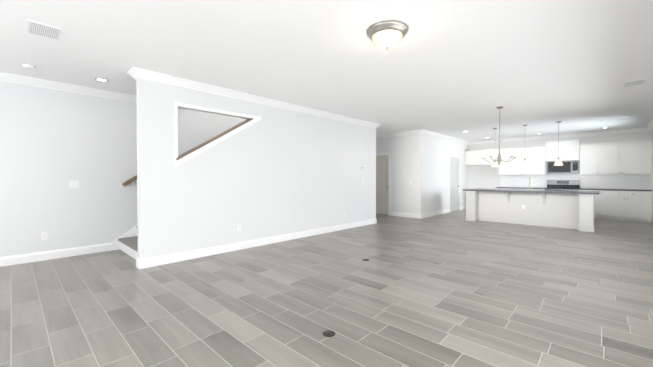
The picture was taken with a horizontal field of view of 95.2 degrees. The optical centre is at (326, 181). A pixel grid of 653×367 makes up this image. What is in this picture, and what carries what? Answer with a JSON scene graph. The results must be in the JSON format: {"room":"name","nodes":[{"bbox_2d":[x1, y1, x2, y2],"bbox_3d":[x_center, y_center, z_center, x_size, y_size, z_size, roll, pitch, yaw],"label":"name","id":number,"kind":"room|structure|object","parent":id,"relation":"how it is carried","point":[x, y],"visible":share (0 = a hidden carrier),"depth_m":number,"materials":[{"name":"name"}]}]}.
{"room":"empty living room","nodes":[
{"label":"empty living room","id":0,"kind":"room"},
{"bbox_2d":[0,81,246,256],"bbox_3d":[-2.686,-0.188,6.374,0.120,2.740,12.110,1,1,43],"label":"wall","id":1,"kind":"structure","parent":0,"point":[53,142],"depth_m":4.77,"materials":[{"name":"paint"}]},
{"bbox_2d":[41,232,46,239],"bbox_3d":[-4.322,0.834,4.568,0.007,0.116,0.072,1,1,43],"label":"outlet","id":2,"kind":"object","parent":1,"relation":"attached to","point":[43,235],"visible":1,"depth_m":4.57,"materials":[{"name":"plastic"}]},
{"bbox_2d":[69,181,78,187],"bbox_3d":[-4.077,0.041,4.815,0.010,0.116,0.120,1,1,43],"label":"light switch","id":3,"kind":"object","parent":1,"relation":"attached to","point":[73,184],"visible":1,"depth_m":4.81,"materials":[{"name":"plastic"}]},
{"bbox_2d":[122,175,136,186],"bbox_3d":[-3.299,-0.230,5.570,0.094,0.630,0.891,1,1,43],"label":"stair handrail","id":4,"kind":"object","parent":1,"relation":"attached to","point":[129,181],"visible":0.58,"depth_m":5.31,"materials":[{"name":"brown wood"}]},
{"bbox_2d":[136,78,375,258],"bbox_3d":[-0.645,-0.186,6.245,0.120,2.740,5.750,1,1,43],"label":"wall","id":5,"kind":"structure","parent":0,"point":[274,171],"depth_m":5.33,"materials":[{"name":"paint"}]},
{"bbox_2d":[176,118,252,159],"bbox_3d":[-1.841,-0.732,4.969,0.170,0.820,1.323,1,1,43],"label":"cap","id":6,"kind":"object","parent":5,"relation":"attached to","point":[211,140],"visible":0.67,"depth_m":4.88,"materials":[{"name":"brown wood"}]},
{"bbox_2d":[173,102,261,166],"bbox_3d":[-1.743,-0.718,4.981,0.017,0.997,1.568,1,1,43],"label":"opening trim","id":7,"kind":"structure","parent":5,"relation":"attached to","point":[176,163],"depth_m":4.71,"materials":[{"name":"white wood"}]},
{"bbox_2d":[0,206,652,268],"bbox_3d":[1.407,1.126,5.424,7.150,0.135,16.100,1,1,43],"label":"baseboard","id":8,"kind":"structure","parent":5,"relation":"attached to","point":[97,248],"depth_m":4.93,"materials":[{"name":"white wood"}]},
{"bbox_2d":[0,67,652,144],"bbox_3d":[1.407,-1.494,5.392,7.150,0.105,16.100,1,1,43],"label":"crown molding","id":9,"kind":"structure","parent":5,"relation":"attached to","point":[135,73],"depth_m":5.20,"materials":[{"name":"white wood"}]},
{"bbox_2d":[0,209,652,366],"bbox_3d":[1.015,1.239,5.797,8.470,0.100,16.340,1,1,43],"label":"floor","id":10,"kind":"structure","parent":0,"point":[453,289],"depth_m":3.02,"materials":[{"name":"grey tile"}]},
{"bbox_2d":[111,225,137,258],"bbox_3d":[-1.634,-0.447,6.341,1.448,3.260,4.605,1,1,43],"label":"stairs","id":11,"kind":"structure","parent":10,"relation":"on","point":[127,242],"depth_m":5.16,"materials":[{"name":"wood"}]},
{"bbox_2d":[323,330,334,336],"bbox_3d":[0.020,1.227,2.414,0.104,0.006,0.104,1,1,43],"label":"floor outlet cover","id":12,"kind":"object","parent":10,"relation":"on","point":[328,333],"visible":1,"depth_m":2.41,"materials":[{"name":"brown metal"}]},
{"bbox_2d":[465,191,594,231],"bbox_3d":[5.550,0.719,8.286,2.860,0.880,1.200,1,1,43],"label":"kitchen island","id":13,"kind":"object","parent":10,"relation":"on","point":[566,211],"visible":0.88,"depth_m":7.89,"materials":[{"name":"paint"}]},
{"bbox_2d":[462,188,599,194],"bbox_3d":[5.557,0.259,8.280,2.990,0.039,1.290,1,1,43],"label":"island countertop","id":14,"kind":"structure","parent":13,"relation":"on","point":[544,191],"depth_m":7.96,"materials":[{"name":"stone"}]},
{"bbox_2d":[545,180,579,190],"bbox_3d":[7.832,0.544,9.928,0.866,1.190,0.689,1,1,43],"label":"range","id":15,"kind":"object","parent":10,"relation":"on","point":[563,185],"visible":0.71,"depth_m":9.97,"materials":[{"name":"silver glass"}]},
{"bbox_2d":[592,190,603,218],"bbox_3d":[8.564,0.707,9.293,0.470,0.880,0.628,1,1,43],"label":"base cabinet","id":16,"kind":"object","parent":10,"relation":"on","point":[599,199],"depth_m":9.11,"materials":[{"name":"white wood"}]},
{"bbox_2d":[604,190,643,221],"bbox_3d":[8.927,0.711,8.949,0.770,0.880,0.628,1,1,43],"label":"base cabinet","id":17,"kind":"object","parent":10,"relation":"on","point":[636,206],"depth_m":8.73,"materials":[{"name":"white wood"}]},
{"bbox_2d":[496,187,651,190],"bbox_3d":[7.897,0.239,9.909,3.911,0.039,0.644,1,1,43],"label":"countertop","id":18,"kind":"structure","parent":17,"relation":"on","point":[582,189],"depth_m":9.22,"materials":[{"name":"stone"}]},
{"bbox_2d":[0,0,652,141],"bbox_3d":[1.015,-1.601,5.763,8.470,0.100,16.340,1,1,43],"label":"ceiling","id":19,"kind":"structure","parent":0,"point":[453,68],"depth_m":3.61,"materials":[{"name":"paint"}]},
{"bbox_2d":[22,64,36,69],"bbox_3d":[-3.927,-1.510,3.944,0.140,0.036,0.140,1,1,43],"label":"smoke detector","id":20,"kind":"object","parent":19,"relation":"attached to","point":[28,66],"visible":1,"depth_m":3.91,"materials":[{"name":"plastic"}]},
{"bbox_2d":[26,20,62,40],"bbox_3d":[-2.837,-1.512,3.001,0.360,0.008,0.250,1,1,43],"label":"ceiling vent","id":21,"kind":"object","parent":19,"relation":"in","point":[43,30],"visible":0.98,"depth_m":2.99,"materials":[{"name":"white metal"}]},
{"bbox_2d":[94,78,108,81],"bbox_3d":[-3.390,-1.530,4.496,0.176,0.008,0.176,1,1,43],"label":"recessed light","id":22,"kind":"object","parent":19,"relation":"in","point":[101,80],"visible":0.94,"depth_m":4.48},
{"bbox_2d":[367,21,407,50],"bbox_3d":[0.612,-1.416,3.006,0.408,0.200,0.408,1,1,43],"label":"flush ceiling light","id":23,"kind":"object","parent":19,"relation":"attached to","point":[386,35],"visible":1,"depth_m":2.90,"materials":[{"name":"white glass"}]},
{"bbox_2d":[491,128,498,166],"bbox_3d":[5.017,-1.012,8.880,0.204,1.152,0.204,1,1,43],"label":"pendant light","id":24,"kind":"object","parent":19,"relation":"hanging from","point":[495,164],"visible":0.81,"depth_m":8.83,"materials":[{"name":"white glass"}]},
{"bbox_2d":[479,106,518,164],"bbox_3d":[3.602,-0.951,6.263,0.727,1.210,0.749,1,1,43],"label":"chandelier","id":25,"kind":"object","parent":19,"relation":"hanging from","point":[514,153],"visible":1,"depth_m":6.22,"materials":[{"name":"silver metal"}]},
{"bbox_2d":[521,125,528,165],"bbox_3d":[5.561,-1.005,8.364,0.204,1.152,0.204,1,1,43],"label":"pendant light","id":26,"kind":"object","parent":19,"relation":"hanging from","point":[524,163],"visible":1,"depth_m":8.32,"materials":[{"name":"white glass"}]},
{"bbox_2d":[554,121,562,165],"bbox_3d":[6.106,-0.999,7.848,0.204,1.152,0.204,1,1,43],"label":"pendant light","id":27,"kind":"object","parent":19,"relation":"hanging from","point":[558,161],"visible":1,"depth_m":7.84,"materials":[{"name":"silver metal"}]},
{"bbox_2d":[623,78,646,87],"bbox_3d":[4.794,-1.532,4.648,0.250,0.008,0.360,1,1,43],"label":"ceiling vent","id":28,"kind":"object","parent":19,"relation":"in","point":[634,83],"visible":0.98,"depth_m":4.65,"materials":[{"name":"white metal"}]},
{"bbox_2d":[376,134,416,213],"bbox_3d":[2.178,-0.232,10.023,1.920,2.740,0.120,1,1,43],"label":"wall","id":29,"kind":"structure","parent":0,"point":[402,149],"depth_m":9.66,"materials":[{"name":"paint"}]},
{"bbox_2d":[376,155,387,214],"bbox_3d":[1.840,0.113,10.354,0.778,2.017,0.102,1,1,43],"label":"hall door","id":30,"kind":"structure","parent":29,"relation":"in","point":[381,184],"depth_m":10.30,"materials":[{"name":"paint"}]},
{"bbox_2d":[376,152,390,215],"bbox_3d":[1.831,0.074,10.344,0.960,2.120,0.138,1,1,43],"label":"door frame","id":31,"kind":"structure","parent":29,"relation":"attached to","point":[389,177],"depth_m":9.99,"materials":[{"name":"white wood"}]},
{"bbox_2d":[417,133,467,213],"bbox_3d":[4.332,-0.242,10.813,0.120,2.740,4.230,1,1,43],"label":"wall","id":32,"kind":"structure","parent":0,"point":[433,152],"depth_m":10.04,"materials":[{"name":"paint"}]},
{"bbox_2d":[450,157,459,211],"bbox_3d":[4.839,0.102,11.280,0.102,2.017,0.898,1,1,43],"label":"pantry door","id":33,"kind":"structure","parent":32,"relation":"in","point":[454,175],"depth_m":11.31,"materials":[{"name":"white paint"}]},
{"bbox_2d":[449,154,460,209],"bbox_3d":[4.810,0.062,11.307,0.138,2.120,1.080,1,1,43],"label":"door frame","id":34,"kind":"structure","parent":32,"relation":"attached to","point":[454,156],"depth_m":11.55,"materials":[{"name":"white wood"}]},
{"bbox_2d":[468,131,650,188],"bbox_3d":[6.942,-0.248,11.335,7.270,2.740,0.120,1,1,43],"label":"wall","id":35,"kind":"structure","parent":0,"point":[484,176],"depth_m":11.36,"materials":[{"name":"paint"}]},
{"bbox_2d":[465,151,496,165],"bbox_3d":[6.145,-0.929,11.760,1.194,0.552,0.349,1,1,43],"label":"upper cabinet","id":36,"kind":"object","parent":35,"relation":"attached to","point":[471,157],"depth_m":11.75,"materials":[{"name":"white wood"}]},
{"bbox_2d":[497,148,508,174],"bbox_3d":[6.756,-0.722,11.182,0.611,0.952,0.349,1,1,43],"label":"upper cabinet","id":37,"kind":"object","parent":35,"relation":"attached to","point":[503,169],"depth_m":11.08,"materials":[{"name":"white wood"}]},
{"bbox_2d":[509,147,546,174],"bbox_3d":[7.262,-0.717,10.703,1.024,0.952,0.349,1,1,43],"label":"upper cabinet","id":38,"kind":"object","parent":35,"relation":"attached to","point":[535,156],"depth_m":10.54,"materials":[{"name":"white wood"}]},
{"bbox_2d":[545,139,580,162],"bbox_3d":[7.946,-1.016,10.030,0.869,0.637,0.379,1,1,43],"label":"upper cabinet","id":39,"kind":"object","parent":35,"relation":"attached to","point":[569,150],"depth_m":9.85,"materials":[{"name":"white wood"}]},
{"bbox_2d":[546,160,579,173],"bbox_3d":[7.917,-0.477,10.005,0.866,0.430,0.442,1,1,43],"label":"microwave","id":40,"kind":"object","parent":39,"relation":"attached to","point":[570,167],"visible":0.92,"depth_m":9.84,"materials":[{"name":"silver metal"}]},
{"bbox_2d":[500,174,649,188],"bbox_3d":[8.116,-0.024,10.136,3.911,0.480,0.008,1,1,43],"label":"tile backsplash","id":41,"kind":"structure","parent":35,"relation":"attached to","point":[621,181],"depth_m":9.69,"materials":[{"name":"white tile"}]},
{"bbox_2d":[580,143,596,174],"bbox_3d":[8.472,-0.703,9.557,0.530,0.952,0.349,1,1,43],"label":"upper cabinet","id":42,"kind":"object","parent":35,"relation":"attached to","point":[588,151],"depth_m":9.47,"materials":[{"name":"white wood"}]},
{"bbox_2d":[597,140,644,174],"bbox_3d":[8.940,-0.697,9.113,1.000,0.952,0.349,1,1,43],"label":"upper cabinet","id":43,"kind":"object","parent":35,"relation":"attached to","point":[628,157],"depth_m":8.95,"materials":[{"name":"white wood"}]},
{"bbox_2d":[650,129,652,218],"bbox_3d":[4.045,-0.146,2.908,0.120,2.740,16.340,1,1,43],"label":"wall","id":44,"kind":"structure","parent":0,"point":[651,181],"depth_m":8.39,"materials":[{"name":"paint"}]}
]}

